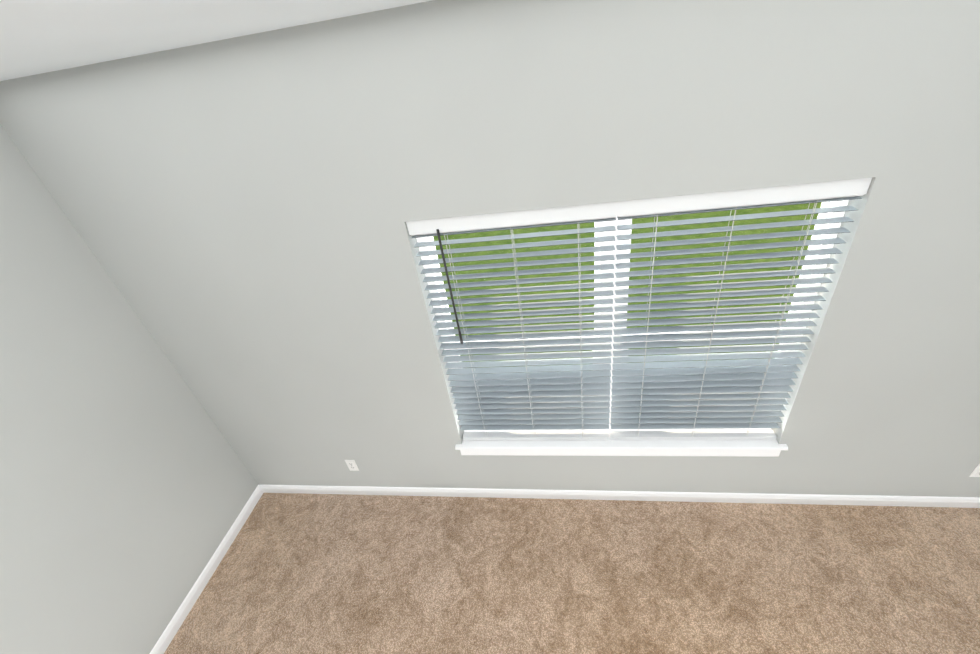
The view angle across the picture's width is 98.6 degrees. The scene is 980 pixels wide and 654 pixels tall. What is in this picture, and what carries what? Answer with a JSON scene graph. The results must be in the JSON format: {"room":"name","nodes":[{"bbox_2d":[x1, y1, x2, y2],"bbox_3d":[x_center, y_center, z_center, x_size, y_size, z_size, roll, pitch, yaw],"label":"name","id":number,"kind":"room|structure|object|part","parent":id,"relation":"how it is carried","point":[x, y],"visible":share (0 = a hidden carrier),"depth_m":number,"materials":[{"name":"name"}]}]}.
{"room":"empty bedroom","nodes":[
{"label":"empty bedroom","id":0,"kind":"room"},
{"bbox_2d":[0,124,257,653],"bbox_3d":[-2.306,1.608,0.393,0.160,2.740,5.167,-3,34,10],"label":"wall","id":1,"kind":"structure","parent":0,"point":[128,484],"depth_m":2.07,"materials":[{"name":"grey paint"}]},
{"bbox_2d":[150,485,263,653],"bbox_3d":[-1.965,2.321,1.653,0.014,0.082,3.844,-3,34,10],"label":"baseboard","id":2,"kind":"structure","parent":1,"relation":"attached to","point":[179,616],"depth_m":2.68,"materials":[{"name":"white wood"}]},
{"bbox_2d":[0,0,431,80],"bbox_3d":[-0.855,0.308,-0.615,7.514,0.120,5.327,-3,34,10],"label":"ceiling","id":3,"kind":"structure","parent":0,"point":[40,36],"depth_m":1.04,"materials":[{"name":"white paint"}]},
{"bbox_2d":[0,0,979,496],"bbox_3d":[0.623,-0.031,2.111,5.498,2.740,0.160,-3,34,10],"label":"wall","id":4,"kind":"structure","parent":0,"point":[240,210],"depth_m":1.74,"materials":[{"name":"grey paint"}]},
{"bbox_2d":[345,460,358,470],"bbox_3d":[-0.957,0.960,2.919,0.070,0.114,0.007,-3,34,10],"label":"electrical outlet","id":5,"kind":"object","parent":4,"relation":"attached to","point":[351,465],"visible":1,"depth_m":2.92,"materials":[{"name":"white plastic"}]},
{"bbox_2d":[258,484,979,507],"bbox_3d":[0.793,1.110,2.776,5.178,0.082,0.014,-3,34,10],"label":"baseboard","id":6,"kind":"structure","parent":4,"relation":"attached to","point":[910,501],"depth_m":2.73,"materials":[{"name":"white wood"}]},
{"bbox_2d":[460,450,780,456],"bbox_3d":[0.724,0.753,2.536,1.850,0.078,0.014,-3,34,10],"label":"apron","id":7,"kind":"object","parent":4,"relation":"attached to","point":[761,453],"visible":0.7,"depth_m":2.52,"materials":[{"name":"white wood"}]},
{"bbox_2d":[455,431,787,449],"bbox_3d":[0.722,0.686,2.543,1.896,0.024,0.131,-3,34,10],"label":"window sill","id":8,"kind":"structure","parent":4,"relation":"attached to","point":[750,444],"depth_m":2.49,"materials":[{"name":"white wood"}]},
{"bbox_2d":[417,200,848,431],"bbox_3d":[0.632,0.022,2.208,1.820,1.463,0.060,-3,34,10],"label":"window","id":9,"kind":"structure","parent":4,"relation":"in","point":[616,222],"depth_m":2.03,"materials":[{"name":"white plastic"}]},
{"bbox_2d":[411,217,615,439],"bbox_3d":[0.177,0.096,2.221,0.900,1.426,0.052,-3,34,10],"label":"window blind","id":10,"kind":"object","parent":9,"relation":"attached to","point":[504,395],"visible":0.85,"depth_m":2.21,"materials":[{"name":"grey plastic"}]},
{"bbox_3d":[0.181,0.108,2.229,0.599,1.356,0.046,-3,34,10],"label":"cord","id":11,"kind":"part","parent":10,"relation":"part of","materials":[{"name":"white plastic"}]},
{"bbox_3d":[0.633,0.027,2.214,1.730,1.388,0.052,-3,34,10],"label":"window sash","id":12,"kind":"part","parent":9,"relation":"part of","materials":[{"name":"white plastic"}]},
{"bbox_2d":[610,195,862,439],"bbox_3d":[1.071,0.053,2.067,0.900,1.426,0.052,-3,34,10],"label":"window blind","id":13,"kind":"object","parent":9,"relation":"attached to","point":[744,390],"visible":0.88,"depth_m":2.05,"materials":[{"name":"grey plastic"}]},
{"bbox_2d":[406,178,871,234],"bbox_3d":[0.525,-0.486,1.729,1.814,0.065,0.007,-3,34,10],"label":"blind valance","id":14,"kind":"object","parent":4,"relation":"attached to","point":[841,188],"visible":0.9,"depth_m":1.71,"materials":[{"name":"white"}]},
{"bbox_2d":[436,229,462,343],"bbox_3d":[-0.190,-0.172,2.039,0.014,0.632,0.014,-3,34,10],"label":"blind wand","id":15,"kind":"object","parent":14,"relation":"hanging from","point":[447,276],"visible":1,"depth_m":2.01,"materials":[{"name":"black plastic"}]},
{"bbox_2d":[969,463,979,476],"bbox_3d":[2.674,0.780,2.289,0.070,0.114,0.007,-3,34,10],"label":"electrical outlet","id":16,"kind":"object","parent":4,"relation":"attached to","point":[975,472],"visible":1,"depth_m":2.30,"materials":[{"name":"white plastic"}]},
{"bbox_2d":[164,493,979,653],"bbox_3d":[-0.472,2.634,0.951,7.514,0.060,5.327,-3,34,10],"label":"floor","id":17,"kind":"structure","parent":0,"point":[297,573],"depth_m":2.41,"materials":[{"name":"carpet"}]},
{"label":"outside","id":18,"kind":"structure","parent":0,"visible":0},
{"bbox_2d":[433,202,821,373],"bbox_3d":[12.124,-17.761,29.005,100.000,0.100,66.432,-3,34,10],"label":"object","id":19,"kind":"structure","parent":18,"point":[665,228],"depth_m":6.52,"materials":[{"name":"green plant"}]}
]}

